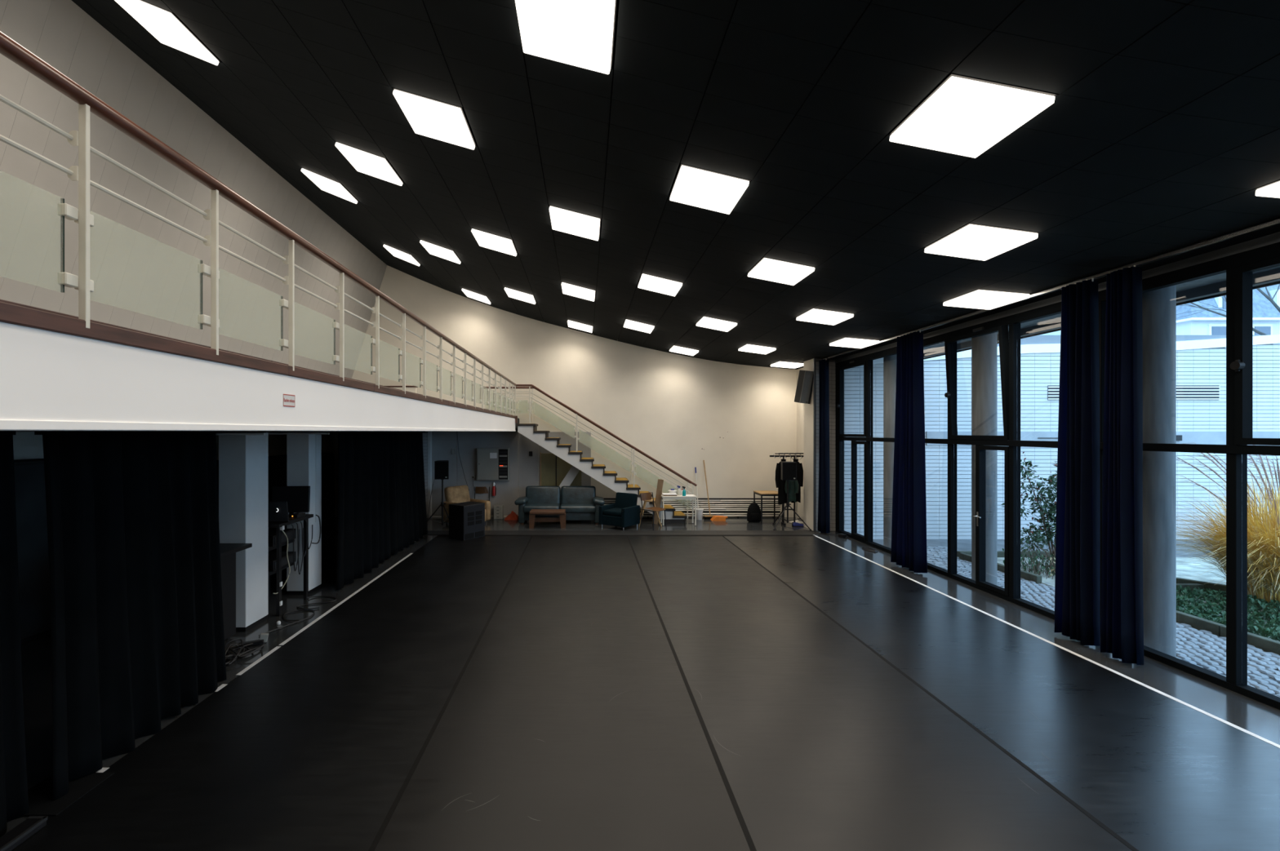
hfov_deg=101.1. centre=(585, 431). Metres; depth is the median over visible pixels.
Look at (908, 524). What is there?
curtain
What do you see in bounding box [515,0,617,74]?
ceiling light
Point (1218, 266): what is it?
trim
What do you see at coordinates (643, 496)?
chair
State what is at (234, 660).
cable
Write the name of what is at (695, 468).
mop
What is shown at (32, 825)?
floor strip
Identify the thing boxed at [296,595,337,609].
cable
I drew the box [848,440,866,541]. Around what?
door
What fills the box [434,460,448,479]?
loudspeaker
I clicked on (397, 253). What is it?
ceiling light
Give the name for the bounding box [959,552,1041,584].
kerb
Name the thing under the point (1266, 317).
house
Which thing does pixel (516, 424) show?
floor
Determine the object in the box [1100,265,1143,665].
curtain
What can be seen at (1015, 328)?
window frame
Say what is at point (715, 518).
dustpan
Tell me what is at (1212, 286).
roof slab
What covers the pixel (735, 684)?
floor
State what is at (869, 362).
window
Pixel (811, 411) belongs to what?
wall
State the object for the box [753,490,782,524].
table
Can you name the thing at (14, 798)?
stage curtain
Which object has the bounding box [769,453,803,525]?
rack
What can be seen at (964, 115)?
ceiling light
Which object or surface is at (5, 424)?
trim
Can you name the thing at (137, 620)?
stage curtain
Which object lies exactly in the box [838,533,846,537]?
power adapter
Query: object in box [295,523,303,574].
cable
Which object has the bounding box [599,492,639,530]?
armchair
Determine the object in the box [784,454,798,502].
coat
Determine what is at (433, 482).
cable
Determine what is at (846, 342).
ceiling light
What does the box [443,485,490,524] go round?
armchair
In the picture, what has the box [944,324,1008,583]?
window
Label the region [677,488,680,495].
bottle
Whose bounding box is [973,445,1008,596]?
door
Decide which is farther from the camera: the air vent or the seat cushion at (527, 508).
the seat cushion at (527, 508)
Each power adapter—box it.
[259,633,268,642]
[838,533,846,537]
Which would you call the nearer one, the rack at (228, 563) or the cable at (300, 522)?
the rack at (228, 563)
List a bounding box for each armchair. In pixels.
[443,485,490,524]
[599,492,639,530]
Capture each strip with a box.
[0,816,47,850]
[238,640,263,647]
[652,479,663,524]
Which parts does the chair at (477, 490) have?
backrest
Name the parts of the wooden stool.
leg, leg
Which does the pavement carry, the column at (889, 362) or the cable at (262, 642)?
the column at (889, 362)
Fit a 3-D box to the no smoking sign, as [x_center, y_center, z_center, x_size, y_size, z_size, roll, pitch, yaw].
[-1.678,-0.175,2.967,0.004,0.068,0.115,0,0,0]
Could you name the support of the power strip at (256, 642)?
on the floor at (735, 684)
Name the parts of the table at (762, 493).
leg, leg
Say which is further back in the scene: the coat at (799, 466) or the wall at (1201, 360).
the coat at (799, 466)
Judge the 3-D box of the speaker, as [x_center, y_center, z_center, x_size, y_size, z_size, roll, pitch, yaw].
[-2.456,1.850,10.887,0.460,0.700,0.588,0,0,35]
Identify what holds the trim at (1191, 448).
attached to the wall at (811, 411)
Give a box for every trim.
[0,299,517,423]
[0,419,515,431]
[835,231,1279,363]
[837,241,1279,368]
[837,436,1279,455]
[837,530,1279,710]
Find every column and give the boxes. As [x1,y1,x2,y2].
[883,354,896,548]
[971,332,997,586]
[1142,284,1176,657]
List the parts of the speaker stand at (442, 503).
leg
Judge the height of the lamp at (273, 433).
0.044 m
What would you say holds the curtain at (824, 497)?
hanging from the track
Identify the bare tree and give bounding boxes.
[1176,284,1279,335]
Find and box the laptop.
[268,502,299,522]
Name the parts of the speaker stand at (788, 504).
leg, leg, leg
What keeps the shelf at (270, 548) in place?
attached to the equipment cart
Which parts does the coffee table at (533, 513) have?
leg, leg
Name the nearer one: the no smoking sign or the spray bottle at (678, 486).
the no smoking sign
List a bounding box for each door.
[540,452,581,486]
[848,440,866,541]
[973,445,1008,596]
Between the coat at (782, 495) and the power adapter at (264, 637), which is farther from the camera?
the coat at (782, 495)
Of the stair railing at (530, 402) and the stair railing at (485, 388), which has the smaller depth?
the stair railing at (530, 402)
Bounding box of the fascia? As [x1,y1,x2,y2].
[0,321,515,430]
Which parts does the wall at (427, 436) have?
corner post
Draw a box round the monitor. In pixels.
[271,486,310,515]
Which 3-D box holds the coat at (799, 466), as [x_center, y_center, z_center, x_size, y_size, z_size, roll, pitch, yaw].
[4.950,1.130,12.329,0.338,1.100,0.157,0,0,0]
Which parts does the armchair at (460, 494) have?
armrest, backrest, armrest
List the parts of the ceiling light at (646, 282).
frame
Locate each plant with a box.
[1002,539,1055,579]
[1048,538,1055,576]
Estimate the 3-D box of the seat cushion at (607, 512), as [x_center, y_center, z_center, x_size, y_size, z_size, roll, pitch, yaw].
[0.761,1.845,11.998,0.500,0.110,0.560,0,0,37]
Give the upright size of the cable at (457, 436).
1.502 m
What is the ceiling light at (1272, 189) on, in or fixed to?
attached to the ceiling
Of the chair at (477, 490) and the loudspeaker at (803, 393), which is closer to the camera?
the loudspeaker at (803, 393)
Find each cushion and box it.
[523,503,559,513]
[525,486,560,504]
[560,486,595,504]
[560,503,595,513]
[603,507,621,516]
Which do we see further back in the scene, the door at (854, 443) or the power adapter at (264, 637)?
the door at (854, 443)
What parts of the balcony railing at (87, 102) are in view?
post, post, post, post, post, post, post, post, post, post, post, post, post, post, post, post, post, post, post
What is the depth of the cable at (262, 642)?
5.16 m
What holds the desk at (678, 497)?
on the floor at (735, 684)
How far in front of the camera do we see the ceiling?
4.21 m
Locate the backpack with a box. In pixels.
[746,502,760,522]
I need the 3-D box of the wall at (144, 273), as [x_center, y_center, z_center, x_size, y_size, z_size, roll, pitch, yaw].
[-5.816,-2.275,5.970,1.608,4.550,14.940,0,0,0]
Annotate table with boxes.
[528,509,565,528]
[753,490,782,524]
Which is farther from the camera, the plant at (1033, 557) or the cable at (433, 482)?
the cable at (433, 482)
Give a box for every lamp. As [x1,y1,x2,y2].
[166,431,271,435]
[268,431,334,435]
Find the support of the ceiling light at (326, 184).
attached to the ceiling
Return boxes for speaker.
[448,501,484,541]
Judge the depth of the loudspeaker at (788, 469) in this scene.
11.76 m
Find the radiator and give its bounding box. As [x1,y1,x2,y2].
[600,498,781,517]
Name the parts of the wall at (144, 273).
wall panel, wall panel, wall panel, wall panel, wall panel, wall panel, wall panel, wall panel, wall panel, wall panel, wall panel, wall panel, wall panel, wall panel, wall panel, wall panel, wall panel, wall panel, wall panel, wall panel, wall panel, wall panel, wall panel, wall panel, wall panel, wall panel, wall panel, wall panel, wall panel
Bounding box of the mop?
[694,467,698,510]
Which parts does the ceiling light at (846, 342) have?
frame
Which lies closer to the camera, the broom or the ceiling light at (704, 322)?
the ceiling light at (704, 322)
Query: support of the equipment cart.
on the floor at (735, 684)
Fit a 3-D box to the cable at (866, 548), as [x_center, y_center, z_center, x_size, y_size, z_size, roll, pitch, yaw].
[5.287,2.184,9.720,0.241,0.026,0.375,0,0,0]
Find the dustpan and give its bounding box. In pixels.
[710,515,727,521]
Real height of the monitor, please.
0.390 m
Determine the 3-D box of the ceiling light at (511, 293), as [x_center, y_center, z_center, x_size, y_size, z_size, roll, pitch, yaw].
[-1.371,-2.876,11.094,0.603,0.224,0.618,0,0,0]
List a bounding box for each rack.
[220,552,235,639]
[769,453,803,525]
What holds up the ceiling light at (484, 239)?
attached to the ceiling
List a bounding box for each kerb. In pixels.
[956,551,1052,557]
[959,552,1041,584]
[1176,577,1226,591]
[1176,583,1204,592]
[1176,610,1279,655]
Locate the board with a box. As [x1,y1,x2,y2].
[219,543,252,558]
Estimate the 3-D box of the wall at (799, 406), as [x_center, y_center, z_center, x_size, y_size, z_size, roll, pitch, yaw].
[5.560,0.250,12.785,0.280,4.100,1.310,0,0,0]
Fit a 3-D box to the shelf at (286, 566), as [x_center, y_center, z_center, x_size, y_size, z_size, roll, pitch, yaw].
[-4.000,1.715,6.525,0.400,0.050,0.650,0,0,0]
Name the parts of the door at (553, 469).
frame, frame, panel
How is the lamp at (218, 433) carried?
attached to the floor at (516, 424)
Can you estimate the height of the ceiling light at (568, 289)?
0.209 m
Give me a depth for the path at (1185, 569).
8.67 m
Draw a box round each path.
[997,557,1226,587]
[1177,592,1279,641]
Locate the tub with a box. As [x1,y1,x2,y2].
[667,488,676,493]
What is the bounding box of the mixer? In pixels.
[288,511,305,518]
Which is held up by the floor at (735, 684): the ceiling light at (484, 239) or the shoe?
the shoe
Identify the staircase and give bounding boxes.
[517,423,687,523]
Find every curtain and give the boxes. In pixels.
[0,431,29,837]
[34,431,226,801]
[335,431,427,590]
[817,359,830,533]
[890,330,927,573]
[1054,278,1100,646]
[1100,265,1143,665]
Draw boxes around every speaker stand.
[426,480,448,525]
[772,480,811,530]
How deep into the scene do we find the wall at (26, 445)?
6.20 m
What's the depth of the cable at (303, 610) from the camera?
6.08 m
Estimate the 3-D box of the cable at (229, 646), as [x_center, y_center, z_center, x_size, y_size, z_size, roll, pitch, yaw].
[-3.412,2.147,5.155,0.282,0.099,0.334,0,0,0]
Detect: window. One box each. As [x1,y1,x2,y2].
[835,360,866,532]
[866,360,887,542]
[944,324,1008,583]
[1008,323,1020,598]
[1098,301,1201,623]
[1226,256,1279,685]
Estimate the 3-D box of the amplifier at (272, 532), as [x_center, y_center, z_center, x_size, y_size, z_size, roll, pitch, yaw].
[-3.932,1.325,6.560,0.356,0.130,0.500,0,0,0]
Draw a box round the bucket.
[693,508,703,519]
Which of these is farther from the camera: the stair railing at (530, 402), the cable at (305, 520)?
the stair railing at (530, 402)
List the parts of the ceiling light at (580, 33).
frame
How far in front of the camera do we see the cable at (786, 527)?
11.51 m
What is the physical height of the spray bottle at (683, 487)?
0.229 m
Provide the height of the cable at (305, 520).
0.397 m
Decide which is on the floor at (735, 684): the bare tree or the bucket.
the bucket
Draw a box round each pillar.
[218,433,268,632]
[286,435,321,595]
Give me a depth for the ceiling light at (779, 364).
12.51 m
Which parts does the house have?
pane, pane, cornice, pane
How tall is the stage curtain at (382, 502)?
2.202 m
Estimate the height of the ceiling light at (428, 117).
0.224 m
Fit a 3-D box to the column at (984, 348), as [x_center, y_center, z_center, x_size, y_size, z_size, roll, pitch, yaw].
[5.860,0.355,7.700,0.300,3.990,0.300,0,0,0]
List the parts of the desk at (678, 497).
leg, leg, leg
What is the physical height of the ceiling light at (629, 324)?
0.198 m
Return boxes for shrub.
[1000,452,1057,567]
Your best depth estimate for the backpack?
12.66 m
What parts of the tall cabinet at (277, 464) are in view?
door, door, door, door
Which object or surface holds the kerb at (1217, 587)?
on the ground at (962, 544)
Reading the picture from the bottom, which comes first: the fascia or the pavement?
the pavement
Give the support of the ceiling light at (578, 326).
attached to the ceiling
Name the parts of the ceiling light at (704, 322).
frame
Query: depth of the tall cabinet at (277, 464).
11.88 m
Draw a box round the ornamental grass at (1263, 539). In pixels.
[1176,443,1279,608]
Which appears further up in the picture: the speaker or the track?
the track
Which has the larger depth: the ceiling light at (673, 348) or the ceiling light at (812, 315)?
the ceiling light at (673, 348)
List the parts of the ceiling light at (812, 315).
frame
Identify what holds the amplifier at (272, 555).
on the equipment cart
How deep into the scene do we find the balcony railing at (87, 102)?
2.33 m
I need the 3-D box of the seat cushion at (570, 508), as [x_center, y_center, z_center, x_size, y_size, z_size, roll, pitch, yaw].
[-0.175,1.840,12.620,0.855,0.170,0.620,0,0,0]
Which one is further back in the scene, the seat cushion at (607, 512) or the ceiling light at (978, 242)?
the seat cushion at (607, 512)
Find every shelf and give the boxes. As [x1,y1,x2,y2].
[268,514,313,528]
[268,538,294,551]
[268,562,293,576]
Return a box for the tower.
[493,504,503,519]
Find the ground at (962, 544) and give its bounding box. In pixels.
[872,539,1277,680]
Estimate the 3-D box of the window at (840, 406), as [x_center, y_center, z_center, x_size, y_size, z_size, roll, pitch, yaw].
[5.515,0.350,10.903,0.190,3.700,1.334,0,0,0]
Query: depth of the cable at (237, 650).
5.09 m
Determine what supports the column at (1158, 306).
on the pavement
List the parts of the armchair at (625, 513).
armrest, backrest, armrest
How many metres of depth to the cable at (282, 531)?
6.34 m
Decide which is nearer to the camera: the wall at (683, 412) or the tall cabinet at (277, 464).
the tall cabinet at (277, 464)
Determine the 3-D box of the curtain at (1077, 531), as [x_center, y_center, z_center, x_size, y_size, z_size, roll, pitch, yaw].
[5.160,0.312,5.478,0.214,3.740,0.370,0,0,0]
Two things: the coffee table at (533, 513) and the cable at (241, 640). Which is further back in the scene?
the coffee table at (533, 513)
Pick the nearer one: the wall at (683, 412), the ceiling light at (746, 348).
the ceiling light at (746, 348)
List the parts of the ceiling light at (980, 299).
frame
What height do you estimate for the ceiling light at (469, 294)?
0.252 m
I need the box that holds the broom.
[703,460,715,519]
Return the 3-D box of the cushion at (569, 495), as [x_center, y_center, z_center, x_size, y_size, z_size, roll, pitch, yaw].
[-0.175,1.595,12.915,0.860,0.501,0.250,0,0,0]
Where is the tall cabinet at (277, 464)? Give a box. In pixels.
[216,453,334,528]
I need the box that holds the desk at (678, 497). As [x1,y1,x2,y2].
[660,494,696,526]
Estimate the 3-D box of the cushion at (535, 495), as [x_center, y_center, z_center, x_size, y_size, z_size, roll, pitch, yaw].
[-1.045,1.595,12.915,0.860,0.501,0.250,0,0,0]
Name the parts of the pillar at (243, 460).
skirting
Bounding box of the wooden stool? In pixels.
[638,499,662,526]
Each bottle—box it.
[676,485,680,495]
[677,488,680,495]
[682,486,685,496]
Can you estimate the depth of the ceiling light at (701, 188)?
4.75 m
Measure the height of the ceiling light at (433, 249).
0.252 m
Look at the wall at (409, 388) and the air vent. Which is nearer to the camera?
the air vent
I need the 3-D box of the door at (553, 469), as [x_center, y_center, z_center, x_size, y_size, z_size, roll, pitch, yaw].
[-0.627,1.367,13.400,1.055,1.665,0.040,0,0,0]
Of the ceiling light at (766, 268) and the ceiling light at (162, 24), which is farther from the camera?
the ceiling light at (766, 268)
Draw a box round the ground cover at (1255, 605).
[1176,584,1279,641]
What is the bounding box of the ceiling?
[71,0,1279,369]
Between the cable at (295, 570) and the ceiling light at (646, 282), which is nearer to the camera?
the cable at (295, 570)
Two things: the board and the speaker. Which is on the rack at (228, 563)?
the board
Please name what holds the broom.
on the floor at (735, 684)
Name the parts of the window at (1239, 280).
knob, sash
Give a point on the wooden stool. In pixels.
(651, 500)
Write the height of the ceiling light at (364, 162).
0.252 m
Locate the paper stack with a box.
[662,493,677,496]
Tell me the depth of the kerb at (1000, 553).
9.66 m
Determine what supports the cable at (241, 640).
on the floor at (735, 684)
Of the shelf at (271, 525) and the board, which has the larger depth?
the shelf at (271, 525)
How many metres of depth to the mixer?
6.66 m
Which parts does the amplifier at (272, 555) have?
panel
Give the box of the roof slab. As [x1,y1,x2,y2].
[923,266,1279,359]
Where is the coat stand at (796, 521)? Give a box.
[788,454,803,524]
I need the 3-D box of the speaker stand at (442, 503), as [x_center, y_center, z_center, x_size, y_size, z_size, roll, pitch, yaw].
[-3.219,1.631,11.699,0.884,1.162,0.870,0,0,0]
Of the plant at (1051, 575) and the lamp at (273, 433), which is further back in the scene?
the plant at (1051, 575)
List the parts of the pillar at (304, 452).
skirting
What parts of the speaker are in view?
plate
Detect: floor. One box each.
[5,517,1279,850]
[334,417,519,431]
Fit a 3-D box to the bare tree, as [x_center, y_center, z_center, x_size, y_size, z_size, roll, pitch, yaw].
[19.801,-3.171,15.742,10.840,11.066,7.002,0,0,28]
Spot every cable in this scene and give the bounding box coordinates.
[224,639,244,657]
[225,644,262,662]
[225,648,239,661]
[225,653,231,665]
[226,640,264,658]
[226,644,244,665]
[258,609,315,636]
[272,530,290,594]
[291,524,299,571]
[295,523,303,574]
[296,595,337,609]
[300,521,307,557]
[305,520,312,549]
[311,515,320,544]
[426,481,434,527]
[457,435,469,490]
[786,527,838,535]
[862,546,878,552]
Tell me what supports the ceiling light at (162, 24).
attached to the ceiling
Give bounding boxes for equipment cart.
[268,514,313,616]
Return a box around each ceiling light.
[115,0,221,65]
[301,167,358,204]
[334,141,404,186]
[382,244,420,266]
[392,87,476,150]
[419,239,462,264]
[462,288,491,304]
[471,227,517,256]
[504,287,536,304]
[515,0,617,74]
[549,204,600,240]
[561,281,595,301]
[567,320,593,333]
[623,319,654,333]
[637,273,683,296]
[669,163,750,214]
[669,345,699,355]
[696,315,737,332]
[738,343,776,354]
[747,257,816,285]
[770,361,803,368]
[795,307,854,325]
[828,337,879,348]
[888,72,1058,158]
[923,222,1039,261]
[942,288,1030,310]
[1253,179,1279,198]
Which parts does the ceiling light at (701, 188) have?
frame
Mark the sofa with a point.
(580, 503)
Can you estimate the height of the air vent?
0.320 m
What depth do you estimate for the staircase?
12.59 m
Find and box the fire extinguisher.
[492,482,496,496]
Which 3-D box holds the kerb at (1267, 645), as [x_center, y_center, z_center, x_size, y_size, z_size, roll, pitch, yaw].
[7.300,2.310,5.500,0.090,0.180,4.992,0,0,0]
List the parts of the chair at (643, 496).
leg, backrest, seat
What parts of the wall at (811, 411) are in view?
edge trim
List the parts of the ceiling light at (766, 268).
frame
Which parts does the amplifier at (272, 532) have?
panel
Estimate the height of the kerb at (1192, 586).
0.180 m
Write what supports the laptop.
on the equipment cart
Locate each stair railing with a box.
[483,386,690,518]
[515,384,697,523]
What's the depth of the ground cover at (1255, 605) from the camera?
6.59 m
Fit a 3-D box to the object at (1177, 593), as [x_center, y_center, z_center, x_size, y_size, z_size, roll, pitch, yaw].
[12.675,2.333,4.775,10.650,0.035,5.550,0,0,0]
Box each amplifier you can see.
[268,528,295,546]
[268,551,295,572]
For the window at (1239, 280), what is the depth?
4.42 m
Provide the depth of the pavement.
5.67 m
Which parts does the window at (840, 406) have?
sash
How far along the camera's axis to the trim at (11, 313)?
2.10 m
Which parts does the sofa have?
armrest, armrest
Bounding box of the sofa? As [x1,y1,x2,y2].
[514,486,604,524]
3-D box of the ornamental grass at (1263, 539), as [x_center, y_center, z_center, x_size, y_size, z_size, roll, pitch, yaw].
[9.421,1.238,7.040,3.476,2.229,3.539,0,0,-28]
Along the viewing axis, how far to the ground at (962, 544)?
10.80 m
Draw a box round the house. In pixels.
[1176,284,1279,335]
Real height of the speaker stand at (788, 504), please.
1.112 m
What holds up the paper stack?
on the desk at (678, 497)
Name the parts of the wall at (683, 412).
panel, panel, panel, panel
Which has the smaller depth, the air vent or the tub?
the air vent
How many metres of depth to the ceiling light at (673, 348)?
12.52 m
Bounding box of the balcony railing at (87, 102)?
[0,31,516,416]
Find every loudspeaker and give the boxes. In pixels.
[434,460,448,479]
[781,461,796,480]
[794,370,813,404]
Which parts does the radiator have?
rail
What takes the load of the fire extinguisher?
attached to the wall at (683, 412)
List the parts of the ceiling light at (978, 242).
frame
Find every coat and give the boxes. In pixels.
[775,459,789,505]
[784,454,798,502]
[791,459,803,503]
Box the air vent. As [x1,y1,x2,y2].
[1047,385,1220,399]
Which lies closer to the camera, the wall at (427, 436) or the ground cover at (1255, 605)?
the ground cover at (1255, 605)
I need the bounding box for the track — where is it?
[821,218,1279,359]
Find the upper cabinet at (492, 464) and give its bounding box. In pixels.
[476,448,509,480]
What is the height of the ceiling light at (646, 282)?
0.198 m
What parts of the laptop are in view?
lid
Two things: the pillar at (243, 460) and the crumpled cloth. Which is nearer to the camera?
the pillar at (243, 460)
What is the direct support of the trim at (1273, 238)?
attached to the wall at (811, 411)
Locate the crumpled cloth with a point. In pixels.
(513, 516)
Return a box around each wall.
[0,0,386,431]
[13,431,333,460]
[333,265,796,517]
[386,386,417,393]
[422,431,431,518]
[796,368,803,519]
[803,358,835,531]
[844,334,1279,539]
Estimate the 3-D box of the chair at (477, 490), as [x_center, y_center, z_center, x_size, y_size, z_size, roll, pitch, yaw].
[-2.622,1.807,13.197,0.422,0.789,0.476,0,0,-4]
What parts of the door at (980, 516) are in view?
handle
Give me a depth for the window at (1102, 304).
5.57 m
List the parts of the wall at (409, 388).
panel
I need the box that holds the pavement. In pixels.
[926,546,1279,697]
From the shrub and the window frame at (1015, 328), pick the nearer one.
the window frame at (1015, 328)
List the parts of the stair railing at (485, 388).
post, post, post, post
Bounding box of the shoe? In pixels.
[791,522,803,527]
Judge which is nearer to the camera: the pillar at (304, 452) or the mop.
the pillar at (304, 452)
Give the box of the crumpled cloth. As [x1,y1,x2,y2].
[503,511,518,520]
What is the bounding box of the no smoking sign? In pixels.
[283,394,294,407]
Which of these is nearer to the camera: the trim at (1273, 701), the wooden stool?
the trim at (1273, 701)
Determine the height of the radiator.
0.495 m
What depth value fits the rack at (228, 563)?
5.51 m
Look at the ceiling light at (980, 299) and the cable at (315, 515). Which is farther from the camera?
the cable at (315, 515)
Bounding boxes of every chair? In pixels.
[474,486,489,501]
[640,492,666,530]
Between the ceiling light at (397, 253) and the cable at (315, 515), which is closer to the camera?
the cable at (315, 515)
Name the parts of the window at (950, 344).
knob, sash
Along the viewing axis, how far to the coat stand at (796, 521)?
12.65 m
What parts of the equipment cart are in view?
leg, leg, leg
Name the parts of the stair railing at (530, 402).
post, post, post, post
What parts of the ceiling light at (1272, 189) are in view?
frame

